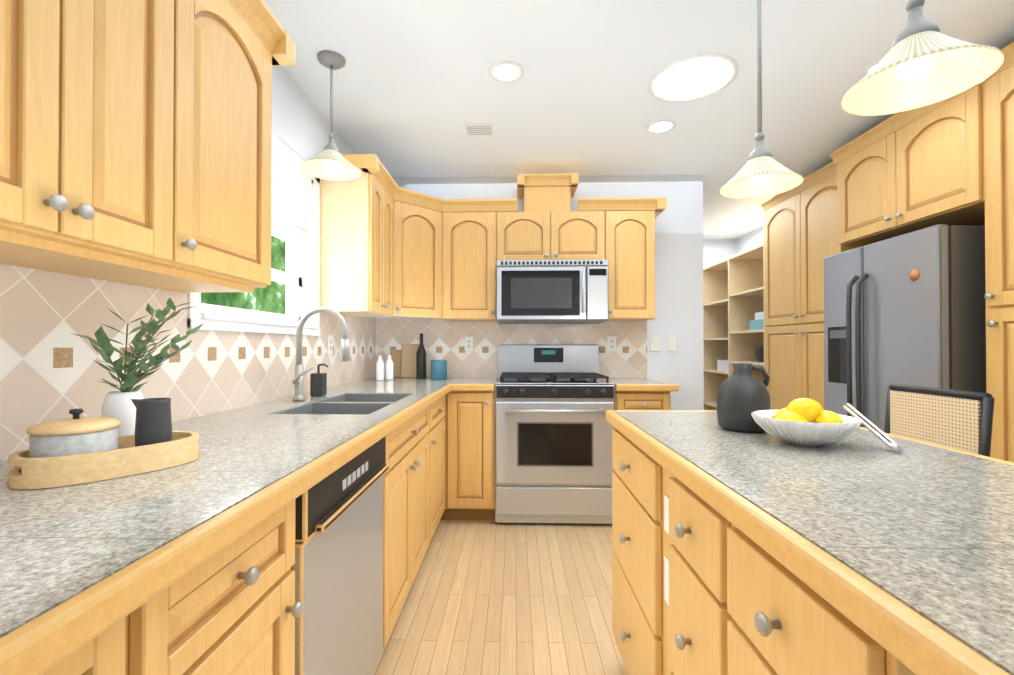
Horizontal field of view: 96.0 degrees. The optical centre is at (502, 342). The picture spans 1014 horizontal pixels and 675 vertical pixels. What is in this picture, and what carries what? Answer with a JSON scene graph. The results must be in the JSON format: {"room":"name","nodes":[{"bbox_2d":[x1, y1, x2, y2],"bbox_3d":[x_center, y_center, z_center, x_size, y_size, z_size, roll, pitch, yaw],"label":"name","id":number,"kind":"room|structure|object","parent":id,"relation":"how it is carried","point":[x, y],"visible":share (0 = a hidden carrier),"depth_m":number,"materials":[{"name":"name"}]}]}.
{"room":"kitchen","nodes":[
{"label":"kitchen","id":0,"kind":"room"},
{"bbox_2d":[0,66,375,460],"bbox_3d":[-1.130,-0.073,1.067,0.145,2.470,5.290,0,0,2],"label":"wall","id":1,"kind":"structure","parent":0,"point":[50,368],"depth_m":1.37,"materials":[{"name":"beige tile"}]},
{"bbox_2d":[0,0,203,275],"bbox_3d":[-0.919,-0.607,0.805,0.290,0.845,0.664,0,0,2],"label":"upper cabinet","id":2,"kind":"object","parent":1,"relation":"attached to","point":[135,142],"depth_m":0.90,"materials":[{"name":"brown wood"}]},
{"bbox_2d":[92,0,279,291],"bbox_3d":[-0.906,-0.604,1.257,0.290,0.845,0.492,0,0,2],"label":"upper cabinet","id":3,"kind":"object","parent":1,"relation":"attached to","point":[242,42],"depth_m":1.31,"materials":[{"name":"brown wood"}]},
{"bbox_2d":[187,133,319,335],"bbox_3d":[-1.091,-0.485,2.019,0.170,0.890,1.000,0,0,2],"label":"window","id":4,"kind":"structure","parent":1,"relation":"in","point":[295,207],"depth_m":2.27,"materials":[{"name":"white paint"}]},
{"bbox_2d":[328,335,332,354],"bbox_3d":[-1.007,0.015,2.678,0.008,0.114,0.070,0,0,2],"label":"outlet","id":5,"kind":"object","parent":1,"relation":"attached to","point":[330,337],"depth_m":2.67,"materials":[{"name":"white plastic"}]},
{"bbox_2d":[315,154,402,316],"bbox_3d":[-0.841,-0.591,2.789,0.331,0.845,0.522,0,0,2],"label":"upper cabinet","id":6,"kind":"object","parent":1,"relation":"attached to","point":[389,247],"depth_m":2.53,"materials":[{"name":"brown wood"}]},
{"bbox_2d":[375,520,626,674],"bbox_3d":[0.875,1.221,2.105,4.215,0.100,7.500,0,0,2],"label":"floor","id":7,"kind":"structure","parent":0,"point":[490,598],"depth_m":2.03,"materials":[{"name":"brown wood"}]},
{"bbox_2d":[0,541,203,674],"bbox_3d":[-0.752,0.721,0.323,0.649,0.870,0.580,0,0,2],"label":"base cabinet","id":8,"kind":"object","parent":7,"relation":"on","point":[156,626],"depth_m":0.55,"materials":[{"name":"brown wood"}]},
{"bbox_2d":[204,473,311,674],"bbox_3d":[-0.741,0.724,0.711,0.649,0.870,0.475,0,0,2],"label":"base cabinet","id":9,"kind":"object","parent":7,"relation":"on","point":[285,536],"depth_m":0.81,"materials":[{"name":"brown wood"}]},
{"bbox_2d":[312,421,399,674],"bbox_3d":[-0.726,0.729,1.258,0.649,0.870,0.760,0,0,2],"label":"dishwasher","id":10,"kind":"object","parent":7,"relation":"on","point":[356,496],"depth_m":1.27,"materials":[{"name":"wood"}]},
{"bbox_2d":[0,385,447,664],"bbox_3d":[-0.731,0.272,1.022,0.653,0.040,3.830,0,0,2],"label":"countertop","id":11,"kind":"structure","parent":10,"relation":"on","point":[65,550],"depth_m":0.70,"materials":[{"name":"grey stone"}]},
{"bbox_2d":[8,431,198,488],"bbox_3d":[-0.765,0.224,0.900,0.228,0.050,0.263,0,0,2],"label":"wood tray","id":12,"kind":"object","parent":11,"relation":"on","point":[127,457],"visible":0.9,"depth_m":0.82,"materials":[{"name":"beige wood"}]},
{"bbox_2d":[26,408,120,457],"bbox_3d":[-0.799,0.180,0.855,0.130,0.111,0.130,0,0,2],"label":"stone pot","id":13,"kind":"object","parent":12,"relation":"on","point":[76,434],"visible":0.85,"depth_m":0.81,"materials":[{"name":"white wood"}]},
{"bbox_2d":[131,398,171,446],"bbox_3d":[-0.725,0.176,0.945,0.069,0.120,0.062,0,0,2],"label":"pitcher","id":14,"kind":"object","parent":12,"relation":"on","point":[153,422],"visible":0.69,"depth_m":0.92,"materials":[{"name":"grey ceramic"}]},
{"bbox_2d":[72,298,203,435],"bbox_3d":[-0.823,0.075,1.068,0.215,0.352,0.216,0,0,2],"label":"vase","id":15,"kind":"object","parent":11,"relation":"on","point":[119,405],"visible":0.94,"depth_m":1.03,"materials":[{"name":"green plant"}]},
{"bbox_2d":[310,364,327,395],"bbox_3d":[-0.886,0.182,2.223,0.078,0.157,0.060,0,0,2],"label":"soap dispenser","id":16,"kind":"object","parent":11,"relation":"on","point":[318,383],"visible":1,"depth_m":2.19,"materials":[{"name":"black plastic"}]},
{"bbox_2d":[292,307,350,400],"bbox_3d":[-0.803,0.050,2.015,0.262,0.417,0.089,0,0,2],"label":"faucet","id":17,"kind":"object","parent":11,"relation":"on","point":[297,381],"visible":1,"depth_m":2.02,"materials":[{"name":"silver metal"}]},
{"bbox_2d":[276,401,391,412],"bbox_3d":[-0.652,0.363,1.803,0.369,0.200,0.358,0,0,2],"label":"sink","id":18,"kind":"object","parent":11,"relation":"in","point":[313,406],"depth_m":1.97,"materials":[{"name":"grey metal"}]},
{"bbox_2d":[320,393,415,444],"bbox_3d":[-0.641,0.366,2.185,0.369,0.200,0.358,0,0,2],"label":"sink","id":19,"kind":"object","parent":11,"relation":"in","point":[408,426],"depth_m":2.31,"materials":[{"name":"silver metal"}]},
{"bbox_2d":[396,393,443,576],"bbox_3d":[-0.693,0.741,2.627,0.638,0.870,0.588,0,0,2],"label":"base cabinet","id":20,"kind":"object","parent":7,"relation":"on","point":[421,458],"depth_m":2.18,"materials":[{"name":"brown wood"}]},
{"bbox_2d":[348,377,497,388],"bbox_3d":[-0.518,0.291,3.239,0.953,0.040,0.614,0,0,2],"label":"countertop","id":21,"kind":"structure","parent":20,"relation":"on","point":[452,382],"depth_m":3.04,"materials":[{"name":"grey stone"}]},
{"bbox_2d":[376,355,392,379],"bbox_3d":[-0.836,0.181,3.247,0.123,0.176,0.055,0,-1,-25],"label":"bottles","id":22,"kind":"object","parent":21,"relation":"on","point":[380,369],"visible":1,"depth_m":3.23,"materials":[{"name":"white ceramic"}]},
{"bbox_2d":[390,344,418,377],"bbox_3d":[-0.758,0.109,3.545,0.240,0.328,0.088,0,0,2],"label":"cutting boards","id":23,"kind":"object","parent":21,"relation":"on","point":[404,362],"visible":0.48,"depth_m":3.53,"materials":[{"name":"brown wood"}]},
{"bbox_2d":[416,333,425,378],"bbox_3d":[-0.602,0.102,3.396,0.076,0.336,0.076,0,0,2],"label":"bottle","id":24,"kind":"object","parent":21,"relation":"on","point":[421,362],"visible":1,"depth_m":3.37,"materials":[{"name":"black glass"}]},
{"bbox_2d":[431,360,446,379],"bbox_3d":[-0.463,0.200,3.341,0.120,0.140,0.120,0,0,2],"label":"canister","id":25,"kind":"object","parent":21,"relation":"on","point":[438,369],"visible":1,"depth_m":3.29,"materials":[{"name":"teal ceramic"}]},
{"bbox_2d":[460,389,494,520],"bbox_3d":[-0.209,0.746,3.231,0.334,0.870,0.604,0,0,2],"label":"base cabinet","id":26,"kind":"object","parent":7,"relation":"on","point":[477,406],"depth_m":2.93,"materials":[{"name":"brown wood"}]},
{"bbox_2d":[495,344,614,523],"bbox_3d":[0.343,0.597,3.175,0.762,1.165,0.684,0,0,2],"label":"range","id":27,"kind":"object","parent":7,"relation":"on","point":[554,403],"visible":0.98,"depth_m":2.90,"materials":[{"name":"silver metal"}]},
{"bbox_2d":[604,378,678,428],"bbox_3d":[0.925,0.724,3.180,0.391,0.911,0.641,0,0,2],"label":"base cabinet","id":28,"kind":"object","parent":7,"relation":"on","point":[641,394],"visible":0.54,"depth_m":2.90,"materials":[{"name":"brown wood"}]},
{"bbox_2d":[703,243,765,409],"bbox_3d":[2.588,0.162,4.681,0.524,2.060,1.370,0,0,2],"label":"shelving unit","id":29,"kind":"object","parent":7,"relation":"on","point":[733,310],"visible":0.33,"depth_m":4.68,"materials":[{"name":"brown wood"}]},
{"bbox_2d":[606,418,965,674],"bbox_3d":[0.669,0.721,0.364,0.670,0.870,2.600,0,0,2],"label":"kitchen island","id":30,"kind":"object","parent":7,"relation":"on","point":[699,587],"depth_m":0.80,"materials":[{"name":"brown wood"}]},
{"bbox_2d":[614,410,1013,674],"bbox_3d":[0.704,0.267,0.382,0.645,0.040,2.630,0,0,2],"label":"island countertop","id":31,"kind":"structure","parent":30,"relation":"on","point":[922,533],"depth_m":0.66,"materials":[{"name":"grey stone"}]},
{"bbox_2d":[717,363,770,432],"bbox_3d":[0.704,0.157,1.328,0.147,0.192,0.140,0,0,2],"label":"jug vase","id":32,"kind":"object","parent":31,"relation":"on","point":[742,394],"visible":0.92,"depth_m":1.28,"materials":[{"name":"grey ceramic"}]},
{"bbox_2d":[751,398,861,446],"bbox_3d":[0.750,0.195,1.136,0.231,0.113,0.231,0,0,2],"label":"bowl","id":33,"kind":"object","parent":31,"relation":"on","point":[808,422],"visible":1,"depth_m":1.09,"materials":[{"name":"white ceramic"}]},
{"bbox_2d":[843,403,903,452],"bbox_3d":[0.885,0.204,1.093,0.031,0.104,0.131,0,-1,-18],"label":"tongs","id":34,"kind":"object","parent":31,"relation":"on","point":[894,446],"visible":1,"depth_m":1.08,"materials":[{"name":"silver metal"}]},
{"bbox_2d":[760,162,846,409],"bbox_3d":[2.543,-0.018,3.464,0.544,2.400,1.030,0,0,2],"label":"tall cabinet","id":35,"kind":"object","parent":7,"relation":"on","point":[797,220],"depth_m":3.51,"materials":[{"name":"brown wood"}]},
{"bbox_2d":[824,224,985,431],"bbox_3d":[2.377,0.314,2.490,0.821,1.720,0.800,0,0,2],"label":"fridge","id":36,"kind":"object","parent":7,"relation":"on","point":[907,308],"visible":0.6,"depth_m":2.29,"materials":[{"name":"metal"}]},
{"bbox_2d":[884,384,994,456],"bbox_3d":[1.295,0.663,1.587,0.441,1.008,0.438,0,0,2],"label":"chair","id":37,"kind":"object","parent":7,"relation":"on","point":[958,422],"visible":0.19,"depth_m":1.54,"materials":[{"name":"black"}]},
{"bbox_2d":[972,42,1013,462],"bbox_3d":[2.443,-0.033,1.696,0.644,2.400,0.650,0,0,2],"label":"tall cabinet","id":38,"kind":"object","parent":7,"relation":"on","point":[992,98],"depth_m":1.96,"materials":[{"name":"brown wood"}]},
{"bbox_2d":[376,175,707,409],"bbox_3d":[0.282,-0.052,3.601,2.525,2.470,0.145,0,0,2],"label":"wall","id":39,"kind":"structure","parent":0,"point":[681,250],"depth_m":3.51,"materials":[{"name":"white paint"}]},
{"bbox_2d":[403,188,442,313],"bbox_3d":[-0.575,-0.619,3.132,0.283,0.784,0.284,0,0,2],"label":"upper cabinet","id":40,"kind":"object","parent":39,"relation":"attached to","point":[422,213],"depth_m":3.15,"materials":[{"name":"brown wood"}]},
{"bbox_2d":[431,199,498,320],"bbox_3d":[-0.257,-0.586,3.379,0.441,0.845,0.332,0,0,2],"label":"upper cabinet","id":41,"kind":"object","parent":39,"relation":"attached to","point":[470,226],"depth_m":3.26,"materials":[{"name":"brown wood"}]},
{"bbox_2d":[465,337,473,350],"bbox_3d":[-0.258,0.013,3.538,0.070,0.114,0.008,0,0,2],"label":"outlet","id":42,"kind":"object","parent":39,"relation":"attached to","point":[469,341],"depth_m":3.54,"materials":[{"name":"white plastic"}]},
{"bbox_2d":[499,174,558,259],"bbox_3d":[0.182,-0.879,3.390,0.437,0.630,0.290,0,0,2],"label":"upper cabinet","id":43,"kind":"object","parent":39,"relation":"attached to","point":[533,233],"depth_m":3.25,"materials":[{"name":"brown wood"}]},
{"bbox_2d":[496,259,608,323],"bbox_3d":[0.346,-0.353,3.297,0.762,0.417,0.456,0,0,2],"label":"microwave","id":44,"kind":"object","parent":43,"relation":"attached to","point":[551,291],"visible":1,"depth_m":3.10,"materials":[{"name":"metal"}]},
{"bbox_2d":[559,173,606,259],"bbox_3d":[0.514,-0.879,3.381,0.437,0.630,0.290,0,0,2],"label":"upper cabinet","id":45,"kind":"object","parent":39,"relation":"attached to","point":[583,231],"depth_m":3.24,"materials":[{"name":"brown wood"}]},
{"bbox_2d":[607,336,615,350],"bbox_3d":[0.842,0.012,3.507,0.070,0.114,0.008,0,0,2],"label":"outlet","id":46,"kind":"object","parent":39,"relation":"attached to","point":[611,343],"depth_m":3.50,"materials":[{"name":"white plastic"}]},
{"bbox_2d":[607,198,658,320],"bbox_3d":[0.910,-0.586,3.367,0.356,0.845,0.290,0,0,2],"label":"upper cabinet","id":47,"kind":"object","parent":39,"relation":"attached to","point":[630,221],"depth_m":3.22,"materials":[{"name":"brown wood"}]},
{"bbox_2d":[650,336,659,350],"bbox_3d":[1.171,0.012,3.495,0.070,0.114,0.014,0,0,2],"label":"outlet","id":48,"kind":"object","parent":39,"relation":"attached to","point":[654,340],"depth_m":3.50,"materials":[{"name":"white plastic"}]},
{"bbox_2d":[668,336,676,350],"bbox_3d":[1.301,0.012,3.491,0.070,0.114,0.014,0,0,2],"label":"outlet","id":49,"kind":"object","parent":39,"relation":"attached to","point":[672,340],"depth_m":3.49,"materials":[{"name":"white plastic"}]},
{"bbox_2d":[263,0,1013,238],"bbox_3d":[0.875,-1.349,2.126,4.215,0.100,7.500,0,0,2],"label":"ceiling","id":50,"kind":"structure","parent":0,"point":[416,86],"depth_m":2.25,"materials":[{"name":"white paint"}]},
{"bbox_2d":[300,50,360,180],"bbox_3d":[-0.782,-1.042,2.090,0.260,0.514,0.260,0,0,2],"label":"light","id":51,"kind":"object","parent":50,"relation":"hanging from","point":[330,162],"visible":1,"depth_m":2.09,"materials":[{"name":"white glass"}]},
{"bbox_2d":[463,124,494,135],"bbox_3d":[-0.139,-1.290,2.766,0.179,0.007,0.145,0,0,2],"label":"vent","id":52,"kind":"object","parent":50,"relation":"in","point":[470,129],"depth_m":2.76,"materials":[{"name":"white metal"}]},
{"bbox_2d":[489,61,523,82],"bbox_3d":[0.020,-1.295,2.183,0.164,0.007,0.169,0,0,2],"label":"recessed light","id":53,"kind":"object","parent":50,"relation":"in","point":[502,71],"depth_m":2.18,"materials":[{"name":"white paint"}]},
{"bbox_2d":[646,119,675,133],"bbox_3d":[0.947,-1.290,2.723,0.169,0.007,0.175,0,0,2],"label":"recessed light","id":54,"kind":"object","parent":50,"relation":"in","point":[665,125],"depth_m":2.73,"materials":[{"name":"white paint"}]},
{"bbox_2d":[648,53,737,102],"bbox_3d":[0.932,-1.294,2.247,0.408,0.007,0.412,0,0,2],"label":"recessed light","id":55,"kind":"object","parent":50,"relation":"in","point":[693,77],"depth_m":2.23,"materials":[{"name":"white paint"}]},
{"bbox_2d":[720,0,802,198],"bbox_3d":[0.814,-0.897,1.444,0.230,0.814,0.230,0,0,2],"label":"pendant light","id":56,"kind":"object","parent":50,"relation":"hanging from","point":[762,172],"visible":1,"depth_m":1.44,"materials":[{"name":"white glass"}]},
{"bbox_2d":[841,0,1003,115],"bbox_3d":[0.798,-0.902,0.884,0.230,0.814,0.230,0,0,2],"label":"pendant light","id":57,"kind":"object","parent":50,"relation":"hanging from","point":[923,62],"visible":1,"depth_m":0.88,"materials":[{"name":"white glass"}]},
{"bbox_2d":[708,239,735,265],"bbox_3d":[1.512,-0.034,5.719,2.695,2.470,0.140,0,0,2],"label":"wall","id":58,"kind":"structure","parent":0,"point":[719,250],"depth_m":5.62,"materials":[{"name":"white paint"}]},
{"bbox_2d":[736,226,763,254],"bbox_3d":[2.851,-0.065,2.030,0.140,2.470,7.440,0,0,2],"label":"wall","id":59,"kind":"structure","parent":0,"point":[755,238],"depth_m":5.28,"materials":[{"name":"white paint"}]},
{"bbox_2d":[832,88,971,249],"bbox_3d":[2.465,-0.926,2.478,0.644,0.600,0.900,0,0,2],"label":"upper cabinet","id":60,"kind":"object","parent":59,"relation":"attached to","point":[949,161],"depth_m":2.43,"materials":[{"name":"brown wood"}]},
{"label":"outside","id":61,"kind":"structure","parent":0,"visible":0},
{"bbox_2d":[201,235,285,313],"bbox_3d":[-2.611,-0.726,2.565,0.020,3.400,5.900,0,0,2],"label":"view","id":62,"kind":"structure","parent":61,"point":[270,298],"depth_m":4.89,"materials":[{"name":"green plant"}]}
]}

